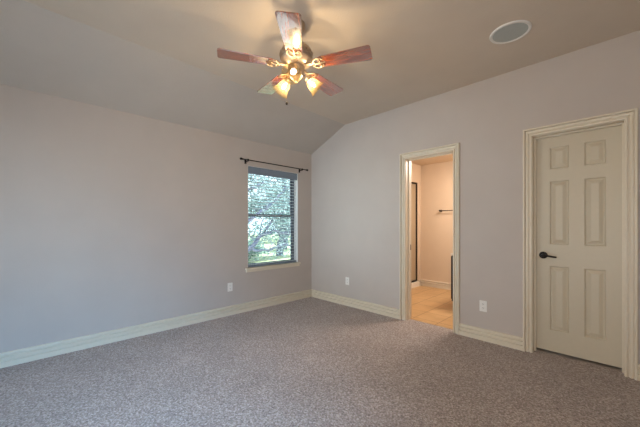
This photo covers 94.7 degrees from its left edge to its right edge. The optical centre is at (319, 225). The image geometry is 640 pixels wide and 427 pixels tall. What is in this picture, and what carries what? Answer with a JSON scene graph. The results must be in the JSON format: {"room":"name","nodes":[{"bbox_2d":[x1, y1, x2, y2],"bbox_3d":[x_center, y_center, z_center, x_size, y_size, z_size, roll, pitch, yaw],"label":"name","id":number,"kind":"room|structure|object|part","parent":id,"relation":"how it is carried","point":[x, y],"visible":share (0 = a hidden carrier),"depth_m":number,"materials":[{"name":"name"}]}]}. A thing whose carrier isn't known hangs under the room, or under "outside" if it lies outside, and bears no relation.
{"room":"empty bedroom","nodes":[
{"label":"empty bedroom","id":0,"kind":"room"},
{"bbox_2d":[0,84,310,352],"bbox_3d":[-1.821,0.004,3.434,4.830,2.392,0.140,0,0,-44],"label":"wall","id":1,"kind":"structure","parent":0,"point":[111,219],"depth_m":3.06,"materials":[{"name":"paint"}]},
{"bbox_2d":[0,289,310,367],"bbox_3d":[-1.763,1.139,3.375,4.550,0.121,0.026,0,0,-44],"label":"baseboard","id":2,"kind":"structure","parent":1,"relation":"attached to","point":[15,357],"depth_m":3.12,"materials":[{"name":"paint"}]},
{"bbox_2d":[228,283,232,291],"bbox_3d":[-1.200,0.828,3.936,0.070,0.114,0.008,0,0,-44],"label":"wall outlet","id":3,"kind":"object","parent":1,"relation":"attached to","point":[230,285],"visible":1,"depth_m":3.94,"materials":[{"name":"white plastic"}]},
{"bbox_2d":[245,166,300,272],"bbox_3d":[-0.724,-0.087,4.482,0.986,1.495,0.170,0,0,-44],"label":"window","id":4,"kind":"structure","parent":1,"relation":"in","point":[293,217],"depth_m":4.76,"materials":[{"name":"metal"}]},
{"bbox_3d":[-0.774,-0.466,4.536,0.855,0.682,0.018,0,0,-44],"label":"sash","id":5,"kind":"part","parent":4,"relation":"part of","materials":[{"name":"glass"}]},
{"bbox_3d":[-0.760,0.211,4.522,0.855,0.752,0.018,0,0,-44],"label":"sash","id":6,"kind":"part","parent":4,"relation":"part of","materials":[{"name":"glass"}]},
{"bbox_2d":[248,166,296,266],"bbox_3d":[-0.712,-0.116,4.473,0.899,1.426,0.072,0,0,-44],"label":"window blind","id":7,"kind":"object","parent":4,"relation":"attached to","point":[251,170],"visible":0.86,"depth_m":4.42,"materials":[{"name":"white plastic"}]},
{"bbox_3d":[-0.716,0.585,4.478,0.893,0.024,0.050,0,0,-44],"label":"rail","id":8,"kind":"part","parent":7,"relation":"part of","materials":[{"name":"white plastic"}]},
{"bbox_3d":[-0.709,0.629,4.466,0.986,0.061,0.126,0,0,-44],"label":"sill","id":9,"kind":"part","parent":4,"relation":"part of","materials":[{"name":"paint"}]},
{"bbox_3d":[-0.766,-0.110,4.529,0.911,1.450,0.043,0,0,-44],"label":"frame","id":10,"kind":"part","parent":4,"relation":"part of","materials":[{"name":"metal"}]},
{"bbox_2d":[240,157,307,172],"bbox_3d":[-0.656,-0.884,4.409,1.234,0.067,0.092,0,0,-44],"label":"curtain rod","id":11,"kind":"object","parent":1,"relation":"attached to","point":[241,158],"visible":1,"depth_m":4.28,"materials":[{"name":"black metal"}]},
{"bbox_3d":[-0.636,-0.896,4.389,1.150,0.014,0.014,0,0,-44],"label":"rod","id":12,"kind":"part","parent":11,"relation":"part of","materials":[{"name":"black metal"}]},
{"bbox_2d":[0,0,343,153],"bbox_3d":[-1.514,-1.471,3.119,4.550,0.558,1.020,0,0,-44],"label":"ceiling","id":13,"kind":"structure","parent":0,"point":[42,50],"depth_m":2.79,"materials":[{"name":"paint"}]},
{"bbox_2d":[0,286,639,426],"bbox_3d":[0.597,1.258,2.588,6.870,0.124,4.490,0,0,-44],"label":"floor","id":14,"kind":"structure","parent":0,"point":[310,361],"depth_m":2.29,"materials":[{"name":"carpet"}]},
{"bbox_2d":[411,281,418,288],"bbox_3d":[1.674,1.148,5.594,0.630,0.096,0.130,0,0,-44],"label":"curb","id":15,"kind":"object","parent":14,"relation":"on","point":[413,284],"visible":0.38,"depth_m":5.65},
{"bbox_2d":[451,253,452,300],"bbox_3d":[2.414,0.797,4.362,1.022,0.797,0.602,0,0,-44],"label":"bathroom vanity","id":16,"kind":"object","parent":14,"relation":"on","point":[451,253],"visible":0.11,"depth_m":4.19,"materials":[{"name":"brown wood"}]},
{"bbox_3d":[2.052,0.751,4.383,0.470,0.610,0.018,0,0,-44],"label":"cabinet door","id":17,"kind":"part","parent":16,"relation":"part of","materials":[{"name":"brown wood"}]},
{"bbox_2d":[24,0,639,124],"bbox_3d":[0.042,-1.631,1.525,4.550,0.238,3.705,0,0,-44],"label":"ceiling","id":18,"kind":"structure","parent":0,"point":[421,49],"depth_m":2.36,"materials":[{"name":"paint"}]},
{"bbox_2d":[217,11,372,104],"bbox_3d":[-0.179,-1.207,2.241,1.093,0.609,1.090,0,0,-44],"label":"ceiling fan","id":19,"kind":"object","parent":18,"relation":"hanging from","point":[296,56],"visible":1,"depth_m":2.12,"materials":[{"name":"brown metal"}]},
{"bbox_3d":[-0.529,-1.195,2.103,0.387,0.006,0.152,0,7,-18],"label":"blade","id":20,"kind":"part","parent":19,"relation":"part of","materials":[{"name":"brown wood"}]},
{"bbox_3d":[-0.393,-1.195,2.515,0.152,0.006,0.387,-9,5,-35],"label":"blade","id":21,"kind":"part","parent":19,"relation":"part of","materials":[{"name":"brown wood"}]},
{"bbox_3d":[-0.180,-1.195,1.847,0.152,0.006,0.387,7,0,0],"label":"blade","id":22,"kind":"part","parent":19,"relation":"part of","materials":[{"name":"brown wood"}]},
{"bbox_3d":[-0.186,-1.114,2.143,0.044,0.056,0.079,0,0,7],"label":"light arm","id":23,"kind":"part","parent":19,"relation":"part of","materials":[{"name":"metal"}]},
{"bbox_3d":[-0.110,-1.114,2.242,0.079,0.056,0.044,0,0,-21],"label":"light arm","id":24,"kind":"part","parent":19,"relation":"part of","materials":[{"name":"gold metal"}]},
{"bbox_3d":[0.040,-1.195,2.513,0.152,0.006,0.387,-9,-5,36],"label":"blade","id":25,"kind":"part","parent":19,"relation":"part of","materials":[{"name":"brown wood"}]},
{"bbox_3d":[0.172,-1.195,2.100,0.387,0.006,0.152,0,-7,18],"label":"blade","id":26,"kind":"part","parent":19,"relation":"part of","materials":[{"name":"brown wood"}]},
{"bbox_2d":[489,20,531,43],"bbox_3d":[1.490,-1.506,2.311,0.282,0.010,0.282,0,0,-44],"label":"ceiling speaker","id":27,"kind":"object","parent":18,"relation":"attached to","point":[511,31],"visible":1,"depth_m":2.29,"materials":[{"name":"white plastic"}]},
{"bbox_2d":[493,23,527,41],"bbox_3d":[1.490,-1.509,2.311,0.235,0.005,0.235,0,0,-33],"label":"grille","id":28,"kind":"object","parent":27,"relation":"attached to","point":[509,32],"depth_m":2.30,"materials":[{"name":"metal"}]},
{"bbox_2d":[411,163,420,280],"bbox_3d":[1.248,0.007,5.200,2.030,2.385,0.100,0,0,-44],"label":"wall","id":29,"kind":"structure","parent":0,"point":[415,169],"depth_m":5.81,"materials":[{"name":"paint"}]},
{"bbox_2d":[411,182,416,282],"bbox_3d":[1.686,0.137,5.571,0.607,1.925,0.065,0,0,-44],"label":"shower door","id":30,"kind":"structure","parent":29,"relation":"attached to","point":[413,184],"depth_m":5.71,"materials":[{"name":"clear glass"}]},
{"bbox_2d":[411,154,452,165],"bbox_3d":[1.710,-1.235,4.827,2.170,0.100,2.880,0,0,-44],"label":"ceiling","id":31,"kind":"structure","parent":0,"point":[445,158],"depth_m":5.41,"materials":[{"name":"paint"}]},
{"bbox_2d":[421,161,452,282],"bbox_3d":[2.437,0.007,5.536,0.140,2.385,2.880,0,0,-44],"label":"wall","id":32,"kind":"structure","parent":0,"point":[437,178],"depth_m":5.65,"materials":[{"name":"paint"}]},
{"bbox_2d":[418,279,450,289],"bbox_3d":[1.925,1.135,4.506,2.030,0.121,1.840,0,0,-44],"label":"baseboard","id":33,"kind":"structure","parent":32,"relation":"attached to","point":[436,284],"depth_m":5.65,"materials":[{"name":"paint"}]},
{"bbox_2d":[311,30,639,363],"bbox_3d":[1.509,-0.156,3.380,0.140,2.712,4.590,0,0,-44],"label":"wall","id":34,"kind":"structure","parent":0,"point":[355,173],"depth_m":3.16,"materials":[{"name":"paint"}]},
{"bbox_2d":[345,277,348,284],"bbox_3d":[0.408,0.835,4.401,0.008,0.114,0.070,0,0,-44],"label":"wall outlet","id":35,"kind":"object","parent":34,"relation":"attached to","point":[346,278],"visible":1,"depth_m":4.40,"materials":[{"name":"white plastic"}]},
{"bbox_2d":[400,143,459,334],"bbox_3d":[1.325,0.148,3.546,0.171,2.104,0.729,0,0,-44],"label":"door frame","id":36,"kind":"structure","parent":34,"relation":"attached to","point":[405,158],"depth_m":3.71,"materials":[{"name":"paint"}]},
{"bbox_2d":[311,289,639,380],"bbox_3d":[1.400,1.139,3.372,0.026,0.121,4.450,0,0,-44],"label":"baseboard","id":37,"kind":"structure","parent":34,"relation":"attached to","point":[507,340],"depth_m":3.22,"materials":[{"name":"paint"}]},
{"bbox_2d":[479,300,486,311],"bbox_3d":[1.702,0.845,3.075,0.008,0.114,0.070,0,0,-44],"label":"wall outlet","id":38,"kind":"object","parent":34,"relation":"attached to","point":[482,304],"visible":1,"depth_m":3.07,"materials":[{"name":"white plastic"}]},
{"bbox_2d":[536,125,621,367],"bbox_3d":[2.273,0.173,2.616,0.097,2.005,0.597,0,0,-44],"label":"door","id":39,"kind":"structure","parent":34,"relation":"in","point":[579,175],"depth_m":2.60,"materials":[{"name":"paint"}]},
{"bbox_3d":[2.096,0.284,2.772,0.062,0.066,0.066,0,0,-44],"label":"handle","id":40,"kind":"part","parent":39,"relation":"part of","materials":[{"name":"black metal"}]},
{"bbox_2d":[523,108,637,380],"bbox_3d":[2.250,0.147,2.597,0.171,2.106,0.746,0,0,-44],"label":"door frame","id":41,"kind":"structure","parent":34,"relation":"attached to","point":[628,119],"depth_m":2.39,"materials":[{"name":"paint"}]},
{"bbox_2d":[536,347,621,371],"bbox_3d":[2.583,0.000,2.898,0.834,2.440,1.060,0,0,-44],"label":"door gap","id":42,"kind":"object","parent":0,"point":[537,349],"depth_m":2.63,"materials":[{"name":"paint"}]},
{"label":"outside","id":43,"kind":"structure","parent":0,"visible":0},
{"bbox_2d":[248,234,289,263],"bbox_3d":[-6.703,1.650,29.592,65.000,0.200,35.600,0,0,-44],"label":"ground","id":44,"kind":"structure","parent":43,"point":[265,244],"depth_m":15.02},
{"bbox_2d":[248,177,266,217],"bbox_3d":[-4.788,-0.849,14.757,4.815,4.938,2.863,0,0,-44],"label":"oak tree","id":45,"kind":"object","parent":44,"relation":"on","point":[256,177],"visible":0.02,"depth_m":15.68,"materials":[{"name":"green plant"}]},
{"bbox_2d":[248,237,268,260],"bbox_3d":[-3.030,0.989,12.364,2.050,1.167,2.190,0,0,-44],"label":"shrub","id":46,"kind":"object","parent":44,"relation":"on","point":[258,245],"visible":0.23,"depth_m":11.92,"materials":[{"name":"green plant"}]},
{"bbox_2d":[248,220,289,242],"bbox_3d":[-5.565,0.565,26.272,22.556,3.621,4.177,0,0,-44],"label":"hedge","id":47,"kind":"object","parent":44,"relation":"on","point":[277,238],"visible":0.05,"depth_m":25.64,"materials":[{"name":"green plant"}]},
{"bbox_2d":[248,174,289,259],"bbox_3d":[-2.415,-1.063,10.377,4.932,5.372,3.056,0,0,-38],"label":"oak tree","id":48,"kind":"object","parent":44,"relation":"on","point":[257,238],"visible":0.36,"depth_m":10.46,"materials":[{"name":"green plant"}]},
{"bbox_2d":[248,174,289,254],"bbox_3d":[-1.871,-0.873,14.810,5.085,4.866,2.326,0,0,-44],"label":"oak tree","id":49,"kind":"object","parent":44,"relation":"on","point":[270,179],"visible":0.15,"depth_m":14.47,"materials":[{"name":"green plant"}]},
{"bbox_2d":[253,179,289,248],"bbox_3d":[-2.037,-0.881,18.604,5.235,4.917,2.149,0,0,-44],"label":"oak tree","id":50,"kind":"object","parent":44,"relation":"on","point":[272,179],"visible":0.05,"depth_m":18.73,"materials":[{"name":"green plant"}]}
]}

